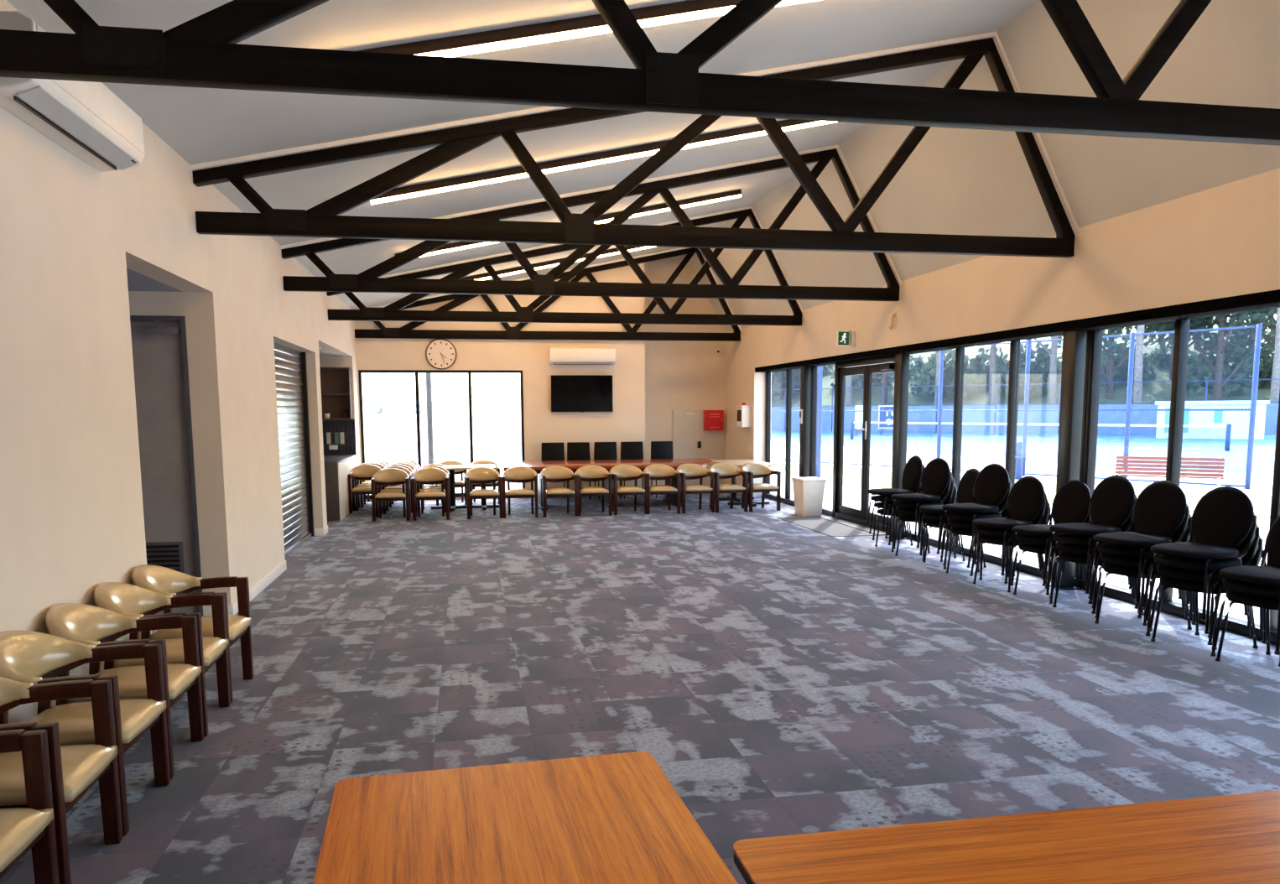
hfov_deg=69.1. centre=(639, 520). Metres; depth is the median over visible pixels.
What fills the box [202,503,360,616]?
baseboard
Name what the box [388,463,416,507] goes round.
armchair
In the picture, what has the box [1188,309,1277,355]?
tree
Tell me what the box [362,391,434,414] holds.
utility truck
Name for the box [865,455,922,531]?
chair
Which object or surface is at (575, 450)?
chair
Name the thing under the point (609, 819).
folding table
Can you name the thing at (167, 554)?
vent grille
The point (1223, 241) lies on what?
wall
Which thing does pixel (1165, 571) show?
chair
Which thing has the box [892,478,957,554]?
chair
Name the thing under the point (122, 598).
armchair
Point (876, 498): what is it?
chair
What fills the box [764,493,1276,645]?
trim
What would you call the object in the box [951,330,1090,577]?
window
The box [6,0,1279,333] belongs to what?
ceiling
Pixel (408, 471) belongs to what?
armchair
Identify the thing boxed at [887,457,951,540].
chair
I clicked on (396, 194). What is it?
linear light
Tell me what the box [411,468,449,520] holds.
armchair
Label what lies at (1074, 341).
steel column
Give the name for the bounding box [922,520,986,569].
chair
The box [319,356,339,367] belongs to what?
wall
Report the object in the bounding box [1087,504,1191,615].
chair
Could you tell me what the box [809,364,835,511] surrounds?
window
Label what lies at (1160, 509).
chair
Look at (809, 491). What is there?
rubbish bin
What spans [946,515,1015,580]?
chair
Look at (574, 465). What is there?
meeting table
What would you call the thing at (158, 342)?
door
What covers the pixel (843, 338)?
exit sign
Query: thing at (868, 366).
door
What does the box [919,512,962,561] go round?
chair
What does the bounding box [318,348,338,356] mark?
ceiling
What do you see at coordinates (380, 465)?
armchair
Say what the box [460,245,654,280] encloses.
linear light
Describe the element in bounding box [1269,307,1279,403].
tree
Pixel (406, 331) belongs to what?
roof truss
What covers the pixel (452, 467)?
cafe table
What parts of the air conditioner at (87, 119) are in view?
panel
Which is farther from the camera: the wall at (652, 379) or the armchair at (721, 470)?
the wall at (652, 379)
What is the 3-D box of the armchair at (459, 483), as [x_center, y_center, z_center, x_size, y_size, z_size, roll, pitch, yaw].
[-3.469,-0.701,17.095,0.574,0.793,0.594,-2,7,-10]
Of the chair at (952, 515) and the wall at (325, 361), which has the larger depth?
the wall at (325, 361)
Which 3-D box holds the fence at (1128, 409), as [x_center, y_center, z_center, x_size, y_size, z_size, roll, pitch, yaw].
[7.915,-3.362,28.047,0.106,3.600,19.119,-5,8,-35]
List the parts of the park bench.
leg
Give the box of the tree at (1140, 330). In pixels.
[1132,324,1144,403]
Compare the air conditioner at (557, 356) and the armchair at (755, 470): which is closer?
the armchair at (755, 470)
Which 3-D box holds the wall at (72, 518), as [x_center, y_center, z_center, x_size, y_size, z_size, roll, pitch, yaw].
[-3.577,-0.982,7.749,0.220,3.560,19.870,-2,7,-10]
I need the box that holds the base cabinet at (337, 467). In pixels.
[323,454,357,520]
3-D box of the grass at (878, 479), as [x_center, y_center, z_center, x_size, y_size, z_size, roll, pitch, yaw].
[7.794,-0.743,21.148,4.374,0.030,21.124,-4,8,-29]
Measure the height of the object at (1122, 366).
7.974 m
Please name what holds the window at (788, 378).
in the wall at (1223, 241)
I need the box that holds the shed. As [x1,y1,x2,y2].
[1155,400,1269,439]
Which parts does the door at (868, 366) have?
handle plate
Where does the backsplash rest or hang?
attached to the wall at (325, 361)
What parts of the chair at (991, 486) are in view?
leg, seat, leg, backrest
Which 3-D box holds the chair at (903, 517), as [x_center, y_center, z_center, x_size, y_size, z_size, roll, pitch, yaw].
[3.293,-0.022,10.658,0.593,0.889,0.481,-3,7,-24]
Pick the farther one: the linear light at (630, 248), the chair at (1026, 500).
the linear light at (630, 248)
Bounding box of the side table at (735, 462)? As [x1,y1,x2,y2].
[708,459,777,506]
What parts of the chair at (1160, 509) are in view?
leg, leg, seat, leg, backrest, leg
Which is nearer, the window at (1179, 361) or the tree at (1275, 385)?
the window at (1179, 361)
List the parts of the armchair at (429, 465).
seat, backrest, leg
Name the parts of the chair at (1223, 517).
leg, leg, seat, leg, backrest, leg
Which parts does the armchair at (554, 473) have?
leg, rail, backrest, seat frame, seat, leg, leg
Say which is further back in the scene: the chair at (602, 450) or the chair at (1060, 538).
the chair at (602, 450)
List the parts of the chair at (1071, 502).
leg, seat, leg, backrest, leg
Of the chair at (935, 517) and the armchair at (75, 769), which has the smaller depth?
the armchair at (75, 769)
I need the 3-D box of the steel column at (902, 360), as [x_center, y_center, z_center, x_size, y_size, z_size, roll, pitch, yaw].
[3.385,-0.959,12.112,0.195,2.405,0.290,-2,7,-10]
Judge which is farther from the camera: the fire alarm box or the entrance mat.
the fire alarm box
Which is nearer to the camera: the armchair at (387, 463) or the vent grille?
the vent grille
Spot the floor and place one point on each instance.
(783, 678)
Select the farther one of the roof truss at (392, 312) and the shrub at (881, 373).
the shrub at (881, 373)
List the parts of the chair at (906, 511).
leg, seat, leg, backrest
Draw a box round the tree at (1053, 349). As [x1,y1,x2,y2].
[1034,335,1061,405]
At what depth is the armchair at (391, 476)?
14.71 m
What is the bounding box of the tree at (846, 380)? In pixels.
[845,375,852,406]
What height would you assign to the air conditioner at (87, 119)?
0.334 m
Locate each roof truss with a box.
[0,0,1279,145]
[192,37,1075,257]
[280,148,899,301]
[326,208,802,325]
[354,247,740,341]
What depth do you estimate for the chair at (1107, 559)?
7.08 m
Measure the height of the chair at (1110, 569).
0.889 m
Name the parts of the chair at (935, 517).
leg, seat, leg, leg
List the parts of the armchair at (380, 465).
leg, leg, seat, backrest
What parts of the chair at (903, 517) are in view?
leg, seat, leg, leg, leg, backrest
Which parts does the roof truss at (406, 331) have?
nail plate, nail plate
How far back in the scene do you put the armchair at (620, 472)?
15.37 m
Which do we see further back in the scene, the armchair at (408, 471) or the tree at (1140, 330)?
the tree at (1140, 330)
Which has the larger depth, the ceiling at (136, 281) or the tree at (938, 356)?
the tree at (938, 356)
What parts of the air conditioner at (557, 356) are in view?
panel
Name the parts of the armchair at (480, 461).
seat frame, backrest, leg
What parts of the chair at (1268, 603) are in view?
leg, seat, leg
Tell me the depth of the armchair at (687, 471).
15.48 m
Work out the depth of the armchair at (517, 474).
15.08 m
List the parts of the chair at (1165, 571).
leg, seat, leg, leg, backrest, leg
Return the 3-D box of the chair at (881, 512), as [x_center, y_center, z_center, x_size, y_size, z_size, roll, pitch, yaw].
[3.201,-0.099,11.307,0.593,0.889,0.481,-2,7,-10]
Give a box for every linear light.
[358,0,817,57]
[369,119,837,204]
[394,189,741,257]
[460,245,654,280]
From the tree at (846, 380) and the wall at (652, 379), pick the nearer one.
the wall at (652, 379)
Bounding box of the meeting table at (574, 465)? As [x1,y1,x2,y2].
[503,458,714,510]
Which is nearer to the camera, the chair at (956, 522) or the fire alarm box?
the chair at (956, 522)
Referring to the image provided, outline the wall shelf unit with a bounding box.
[319,367,353,420]
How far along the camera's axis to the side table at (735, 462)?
16.92 m
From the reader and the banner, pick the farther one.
the banner
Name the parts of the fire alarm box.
door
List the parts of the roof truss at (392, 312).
nail plate, nail plate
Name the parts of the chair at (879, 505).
leg, seat, leg, leg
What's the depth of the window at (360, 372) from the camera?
17.75 m
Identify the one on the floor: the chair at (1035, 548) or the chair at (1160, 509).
the chair at (1035, 548)
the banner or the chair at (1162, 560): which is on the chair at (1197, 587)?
the chair at (1162, 560)
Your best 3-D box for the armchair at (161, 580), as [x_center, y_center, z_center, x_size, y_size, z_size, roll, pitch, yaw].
[-2.715,0.658,5.631,0.594,0.793,0.574,-1,7,-9]
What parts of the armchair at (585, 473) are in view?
leg, backrest, seat frame, rail, seat, leg, leg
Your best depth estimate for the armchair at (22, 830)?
3.04 m
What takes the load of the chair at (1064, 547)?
on the chair at (1065, 557)
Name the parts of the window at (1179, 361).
frame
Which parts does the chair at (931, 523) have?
leg, seat, leg, leg, leg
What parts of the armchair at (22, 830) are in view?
arm, seat frame, seat, leg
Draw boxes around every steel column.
[799,365,811,477]
[887,353,909,540]
[1049,329,1087,590]
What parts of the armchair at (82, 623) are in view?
leg, backrest, leg, rail, arm, seat frame, seat, arm, leg, leg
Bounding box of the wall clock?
[425,338,457,369]
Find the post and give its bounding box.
[425,373,433,463]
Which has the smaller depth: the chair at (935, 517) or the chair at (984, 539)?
the chair at (984, 539)
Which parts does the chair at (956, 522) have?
leg, seat, leg, backrest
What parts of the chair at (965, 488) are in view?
leg, seat, leg, backrest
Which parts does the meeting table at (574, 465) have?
leg, under frame, leg, leg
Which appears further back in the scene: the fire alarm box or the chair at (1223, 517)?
the fire alarm box
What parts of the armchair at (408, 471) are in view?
leg, leg, seat, backrest, leg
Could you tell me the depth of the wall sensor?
11.91 m
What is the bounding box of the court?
[770,430,1275,472]
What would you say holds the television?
attached to the wall at (652, 379)
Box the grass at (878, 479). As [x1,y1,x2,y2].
[774,463,1271,518]
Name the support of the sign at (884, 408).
on the court
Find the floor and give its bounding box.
[0,492,1279,883]
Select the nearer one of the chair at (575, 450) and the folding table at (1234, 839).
the folding table at (1234, 839)
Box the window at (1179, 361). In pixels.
[1077,318,1279,629]
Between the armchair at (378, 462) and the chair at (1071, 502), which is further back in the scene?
the armchair at (378, 462)
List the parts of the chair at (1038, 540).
leg, seat, leg, backrest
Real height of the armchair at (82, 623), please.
0.793 m
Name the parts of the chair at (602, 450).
backrest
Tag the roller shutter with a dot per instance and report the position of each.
(290, 364)
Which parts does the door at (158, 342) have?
closer arm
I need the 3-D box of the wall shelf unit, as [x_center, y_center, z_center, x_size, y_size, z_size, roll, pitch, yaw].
[-5.966,-2.251,16.504,1.600,0.920,0.305,-2,7,-10]
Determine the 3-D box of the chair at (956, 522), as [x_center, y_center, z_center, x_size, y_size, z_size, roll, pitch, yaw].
[3.462,0.034,9.476,0.593,0.889,0.481,-4,8,-26]
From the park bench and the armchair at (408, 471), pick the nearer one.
the armchair at (408, 471)
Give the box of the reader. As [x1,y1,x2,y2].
[799,409,802,423]
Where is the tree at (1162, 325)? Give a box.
[1113,313,1271,379]
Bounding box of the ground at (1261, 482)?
[364,440,1273,624]
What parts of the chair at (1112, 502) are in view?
leg, seat, leg, backrest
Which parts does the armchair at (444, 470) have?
leg, leg, seat, backrest, leg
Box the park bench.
[1114,453,1225,487]
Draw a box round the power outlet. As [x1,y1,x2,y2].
[328,445,338,449]
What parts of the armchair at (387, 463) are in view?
backrest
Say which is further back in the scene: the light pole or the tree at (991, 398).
the tree at (991, 398)
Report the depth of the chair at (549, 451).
17.82 m
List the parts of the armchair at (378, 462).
leg, leg, backrest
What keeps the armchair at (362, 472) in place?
on the floor
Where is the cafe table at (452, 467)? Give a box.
[431,464,499,510]
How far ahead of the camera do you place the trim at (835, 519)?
13.63 m
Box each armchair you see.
[0,630,170,836]
[0,676,123,883]
[0,729,59,883]
[45,603,204,779]
[93,582,230,737]
[131,564,254,703]
[347,464,383,514]
[351,463,385,510]
[357,461,387,507]
[359,459,390,503]
[370,468,410,521]
[374,466,411,517]
[379,464,413,514]
[388,461,417,507]
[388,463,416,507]
[394,459,419,501]
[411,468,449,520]
[415,465,449,516]
[416,463,451,512]
[436,460,466,505]
[464,467,503,519]
[470,459,499,504]
[501,466,538,518]
[540,465,577,517]
[574,464,612,516]
[608,464,646,515]
[643,463,680,514]
[676,463,714,513]
[708,463,748,512]
[741,462,780,511]
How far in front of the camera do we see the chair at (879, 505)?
11.22 m
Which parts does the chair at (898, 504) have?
leg, seat, leg, backrest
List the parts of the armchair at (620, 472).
leg, leg, backrest, rail, seat frame, seat, leg, leg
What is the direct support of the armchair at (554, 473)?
on the floor
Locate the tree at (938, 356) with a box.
[934,349,945,405]
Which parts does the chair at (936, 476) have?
leg, seat, leg, backrest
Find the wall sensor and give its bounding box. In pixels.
[888,312,895,329]
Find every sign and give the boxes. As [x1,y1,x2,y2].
[836,330,855,346]
[878,405,893,434]
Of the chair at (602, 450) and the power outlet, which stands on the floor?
the chair at (602, 450)
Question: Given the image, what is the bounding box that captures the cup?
[324,411,329,418]
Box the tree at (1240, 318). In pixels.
[1135,307,1277,400]
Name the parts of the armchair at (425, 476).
leg, leg, seat, backrest, rail, seat frame, leg, leg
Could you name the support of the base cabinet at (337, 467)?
on the floor
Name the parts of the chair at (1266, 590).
leg, seat, leg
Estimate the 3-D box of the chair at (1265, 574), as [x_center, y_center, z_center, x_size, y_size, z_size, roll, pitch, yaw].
[4.107,0.357,6.027,0.593,0.889,0.481,-3,7,-20]
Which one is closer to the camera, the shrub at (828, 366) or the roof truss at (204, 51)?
the roof truss at (204, 51)
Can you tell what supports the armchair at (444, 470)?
on the floor
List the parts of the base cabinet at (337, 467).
panel, panel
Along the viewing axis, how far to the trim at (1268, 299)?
8.38 m
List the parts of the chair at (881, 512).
leg, seat, leg, leg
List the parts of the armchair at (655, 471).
leg, rail, backrest, seat frame, seat, leg, leg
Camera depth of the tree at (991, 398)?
77.63 m
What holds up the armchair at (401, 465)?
on the floor
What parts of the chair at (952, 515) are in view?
leg, seat, leg, backrest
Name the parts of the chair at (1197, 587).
leg, seat, leg, leg, leg, backrest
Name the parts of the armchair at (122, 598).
leg, backrest, leg, rail, arm, seat, arm, leg, seat frame, leg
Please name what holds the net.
on the court
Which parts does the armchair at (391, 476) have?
leg, leg, seat frame, seat, backrest, rail, leg, leg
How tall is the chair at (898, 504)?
0.889 m
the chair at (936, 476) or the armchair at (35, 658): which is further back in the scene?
the chair at (936, 476)
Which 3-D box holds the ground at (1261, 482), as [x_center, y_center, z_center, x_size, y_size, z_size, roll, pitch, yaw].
[6.479,-3.681,46.885,150.000,0.200,150.000,-2,7,-10]
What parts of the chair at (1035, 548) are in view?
leg, seat, leg, leg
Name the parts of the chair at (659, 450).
backrest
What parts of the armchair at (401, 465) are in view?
leg, leg, seat, backrest, leg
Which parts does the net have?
net post, net post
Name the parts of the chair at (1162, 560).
leg, leg, seat, leg, backrest, leg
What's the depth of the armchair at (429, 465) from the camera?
15.72 m
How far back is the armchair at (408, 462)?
17.06 m
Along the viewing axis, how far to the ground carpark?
48.79 m
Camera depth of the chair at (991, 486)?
9.41 m
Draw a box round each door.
[130,315,202,616]
[832,355,894,525]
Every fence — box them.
[770,323,1262,489]
[770,378,1279,435]
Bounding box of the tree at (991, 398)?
[988,344,996,404]
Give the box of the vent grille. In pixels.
[145,541,184,572]
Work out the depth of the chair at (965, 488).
10.05 m
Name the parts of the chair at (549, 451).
backrest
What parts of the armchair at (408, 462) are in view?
backrest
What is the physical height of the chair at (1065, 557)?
0.889 m
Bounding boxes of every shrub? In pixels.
[771,368,801,400]
[822,364,834,374]
[830,365,894,392]
[889,354,930,379]
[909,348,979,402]
[967,347,1009,393]
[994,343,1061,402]
[1045,351,1062,382]
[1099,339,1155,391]
[1144,345,1197,370]
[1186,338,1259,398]
[1242,344,1273,387]
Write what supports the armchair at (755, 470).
on the floor
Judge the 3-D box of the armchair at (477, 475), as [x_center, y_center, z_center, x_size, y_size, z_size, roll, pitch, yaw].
[-2.521,-0.451,14.947,0.574,0.793,0.594,-2,7,-13]
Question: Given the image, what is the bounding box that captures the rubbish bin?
[791,476,826,516]
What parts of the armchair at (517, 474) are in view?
leg, leg, rail, seat frame, backrest, seat, leg, leg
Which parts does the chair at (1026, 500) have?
leg, seat, leg, backrest, leg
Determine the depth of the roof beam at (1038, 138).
8.06 m
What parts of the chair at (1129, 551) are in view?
leg, seat, leg, leg, backrest, leg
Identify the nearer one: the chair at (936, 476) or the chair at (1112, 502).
the chair at (1112, 502)
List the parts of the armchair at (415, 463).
backrest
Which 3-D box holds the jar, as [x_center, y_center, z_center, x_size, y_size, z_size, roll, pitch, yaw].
[-5.273,-1.908,16.657,0.110,0.150,0.110,-2,7,-10]
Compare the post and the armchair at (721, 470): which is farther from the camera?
the post
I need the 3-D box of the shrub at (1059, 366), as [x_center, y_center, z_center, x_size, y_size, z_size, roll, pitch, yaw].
[40.699,-12.465,87.119,7.214,7.843,5.566,-2,7,-10]
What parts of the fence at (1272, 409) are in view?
post, post, post, post, rail, rail, post, post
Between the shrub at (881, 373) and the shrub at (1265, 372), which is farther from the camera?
the shrub at (881, 373)
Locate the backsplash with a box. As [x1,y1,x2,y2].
[322,419,356,454]
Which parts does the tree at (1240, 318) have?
crown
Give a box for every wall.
[0,0,360,723]
[128,291,185,316]
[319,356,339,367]
[354,254,725,501]
[724,167,1279,497]
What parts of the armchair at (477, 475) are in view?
leg, leg, backrest, rail, seat, seat frame, leg, leg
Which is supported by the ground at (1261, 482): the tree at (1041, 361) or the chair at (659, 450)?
the tree at (1041, 361)
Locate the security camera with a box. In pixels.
[715,348,720,353]
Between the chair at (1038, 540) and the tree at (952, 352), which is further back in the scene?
the tree at (952, 352)
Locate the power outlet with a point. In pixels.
(330, 447)
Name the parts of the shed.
door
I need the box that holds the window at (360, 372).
[358,369,525,499]
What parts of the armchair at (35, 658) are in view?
leg, leg, backrest, rail, arm, seat, leg, arm, seat frame, leg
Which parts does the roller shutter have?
guide rail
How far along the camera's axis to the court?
42.75 m
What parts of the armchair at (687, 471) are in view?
leg, backrest, rail, seat frame, seat, leg, leg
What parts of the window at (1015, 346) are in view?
frame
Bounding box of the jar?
[343,410,348,418]
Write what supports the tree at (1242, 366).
on the ground at (1261, 482)
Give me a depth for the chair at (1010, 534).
8.73 m
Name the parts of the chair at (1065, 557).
leg, seat, leg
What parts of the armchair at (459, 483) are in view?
seat, backrest, rail, seat frame, leg, leg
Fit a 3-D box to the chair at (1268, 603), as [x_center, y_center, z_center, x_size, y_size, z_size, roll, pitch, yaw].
[4.187,0.518,6.075,0.593,0.889,0.481,-3,7,-20]
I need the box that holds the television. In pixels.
[550,374,613,412]
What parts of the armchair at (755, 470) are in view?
leg, leg, rail, backrest, seat frame, seat, leg, arm, leg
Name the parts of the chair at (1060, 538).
leg, seat, leg, backrest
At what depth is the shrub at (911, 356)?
91.14 m
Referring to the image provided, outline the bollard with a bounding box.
[1014,441,1023,479]
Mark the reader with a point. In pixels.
(800, 410)
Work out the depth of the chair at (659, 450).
18.22 m
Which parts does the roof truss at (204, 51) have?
nail plate, nail plate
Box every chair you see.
[541,442,567,498]
[567,442,590,499]
[593,442,621,499]
[620,441,643,499]
[650,441,673,498]
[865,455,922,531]
[868,463,925,538]
[872,489,924,545]
[874,508,930,551]
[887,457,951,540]
[889,471,954,545]
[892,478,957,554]
[895,484,957,561]
[916,468,979,554]
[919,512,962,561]
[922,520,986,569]
[937,463,1010,556]
[940,478,1011,564]
[942,486,1012,572]
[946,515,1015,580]
[966,475,1046,575]
[969,491,1049,583]
[973,500,1051,592]
[1006,479,1091,586]
[1009,514,1092,595]
[1013,543,1092,603]
[1042,474,1136,588]
[1045,494,1137,598]
[1049,523,1134,608]
[1052,551,1138,618]
[1084,480,1189,604]
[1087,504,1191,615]
[1091,513,1193,625]
[1094,536,1196,636]
[1140,486,1256,622]
[1144,513,1259,634]
[1147,524,1262,645]
[1150,535,1264,656]
[1207,515,1279,655]
[1211,556,1279,666]
[1215,591,1279,661]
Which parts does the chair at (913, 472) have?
leg, leg, seat, backrest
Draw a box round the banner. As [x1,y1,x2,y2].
[854,405,863,436]
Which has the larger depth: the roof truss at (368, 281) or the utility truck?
the utility truck
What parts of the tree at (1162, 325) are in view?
crown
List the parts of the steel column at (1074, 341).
plate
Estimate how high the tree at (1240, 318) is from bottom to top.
21.035 m
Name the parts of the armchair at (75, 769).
rail, rail, backrest, arm, leg, seat frame, arm, seat, leg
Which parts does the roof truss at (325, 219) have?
nail plate, nail plate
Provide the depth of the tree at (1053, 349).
72.17 m
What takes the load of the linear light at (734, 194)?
attached to the ceiling at (954, 181)
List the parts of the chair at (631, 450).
backrest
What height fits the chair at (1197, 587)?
0.889 m
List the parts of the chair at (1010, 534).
leg, seat, leg, backrest, leg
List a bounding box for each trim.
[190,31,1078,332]
[754,289,1279,372]
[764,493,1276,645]
[818,516,888,535]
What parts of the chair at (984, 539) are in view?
leg, seat, leg, leg, leg, backrest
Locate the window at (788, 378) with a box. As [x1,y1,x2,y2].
[764,369,811,499]
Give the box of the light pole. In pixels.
[815,365,822,478]
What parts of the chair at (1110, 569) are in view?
leg, seat, leg, leg, leg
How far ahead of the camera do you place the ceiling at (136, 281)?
7.00 m
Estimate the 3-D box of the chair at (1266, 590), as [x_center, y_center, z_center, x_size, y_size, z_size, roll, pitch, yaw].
[4.147,0.437,6.051,0.593,0.889,0.481,-3,7,-20]
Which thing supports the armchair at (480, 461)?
on the floor
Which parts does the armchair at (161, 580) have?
leg, backrest, leg, rail, arm, seat, arm, leg, seat frame, leg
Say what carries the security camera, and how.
attached to the wall at (652, 379)
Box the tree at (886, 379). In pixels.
[880,362,889,403]
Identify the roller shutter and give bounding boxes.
[273,342,314,558]
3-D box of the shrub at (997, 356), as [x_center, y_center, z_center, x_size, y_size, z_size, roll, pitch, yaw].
[33.630,-12.832,90.102,7.213,8.152,5.333,-2,7,-10]
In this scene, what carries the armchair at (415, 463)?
on the floor
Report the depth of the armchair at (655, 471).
15.40 m
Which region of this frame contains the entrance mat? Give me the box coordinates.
[776,516,876,536]
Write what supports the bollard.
on the ground at (1261, 482)
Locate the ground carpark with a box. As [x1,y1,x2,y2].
[363,412,521,455]
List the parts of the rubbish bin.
lid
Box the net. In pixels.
[850,421,1231,451]
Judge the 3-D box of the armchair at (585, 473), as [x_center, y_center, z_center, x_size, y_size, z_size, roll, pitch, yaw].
[-0.775,-0.500,15.271,0.574,0.793,0.594,-1,7,-9]
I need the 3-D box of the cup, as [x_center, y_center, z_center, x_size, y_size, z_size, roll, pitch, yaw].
[-5.584,-1.882,16.581,0.094,0.120,0.094,-2,7,-10]
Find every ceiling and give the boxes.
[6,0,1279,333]
[126,268,182,291]
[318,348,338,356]
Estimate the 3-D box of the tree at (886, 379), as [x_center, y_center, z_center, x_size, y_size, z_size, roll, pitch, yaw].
[21.256,-20.042,83.167,14.181,20.883,13.514,-2,7,-15]
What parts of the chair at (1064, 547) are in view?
leg, seat, leg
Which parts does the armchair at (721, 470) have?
leg, leg, backrest, rail, seat frame, seat, leg, arm, leg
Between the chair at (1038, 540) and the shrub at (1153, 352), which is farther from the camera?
the shrub at (1153, 352)
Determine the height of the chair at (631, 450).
1.076 m
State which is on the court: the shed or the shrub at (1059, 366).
the shed
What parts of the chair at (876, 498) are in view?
leg, seat, leg, backrest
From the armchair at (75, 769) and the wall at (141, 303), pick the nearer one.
the armchair at (75, 769)
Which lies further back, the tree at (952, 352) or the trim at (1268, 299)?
the tree at (952, 352)
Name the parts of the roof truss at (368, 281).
nail plate, nail plate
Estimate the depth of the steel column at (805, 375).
15.39 m
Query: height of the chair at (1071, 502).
0.889 m
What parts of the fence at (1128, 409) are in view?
post, rail, rail, post, rail, post, post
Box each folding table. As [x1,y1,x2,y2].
[312,751,738,883]
[733,790,1279,883]
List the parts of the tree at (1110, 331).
crown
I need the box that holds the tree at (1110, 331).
[1050,318,1203,399]
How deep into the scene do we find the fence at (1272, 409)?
64.30 m
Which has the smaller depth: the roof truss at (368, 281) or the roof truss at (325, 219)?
the roof truss at (325, 219)
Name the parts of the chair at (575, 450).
backrest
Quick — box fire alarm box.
[703,410,723,430]
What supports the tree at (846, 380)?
on the ground at (1261, 482)
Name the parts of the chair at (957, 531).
leg, seat, leg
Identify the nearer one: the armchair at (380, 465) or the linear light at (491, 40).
the linear light at (491, 40)
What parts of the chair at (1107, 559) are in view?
leg, seat, leg, leg, backrest, leg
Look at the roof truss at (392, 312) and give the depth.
14.41 m
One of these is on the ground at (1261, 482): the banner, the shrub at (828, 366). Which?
the shrub at (828, 366)
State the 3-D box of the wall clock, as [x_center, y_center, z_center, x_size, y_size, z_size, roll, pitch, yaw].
[-3.769,-3.156,17.608,0.584,0.584,0.050,-2,7,-10]
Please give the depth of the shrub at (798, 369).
88.44 m
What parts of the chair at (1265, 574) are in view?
leg, seat, leg, backrest, leg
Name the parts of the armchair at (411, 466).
backrest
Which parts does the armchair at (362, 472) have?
leg, leg, seat, seat frame, rail, backrest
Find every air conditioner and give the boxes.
[0,10,144,171]
[548,347,615,364]

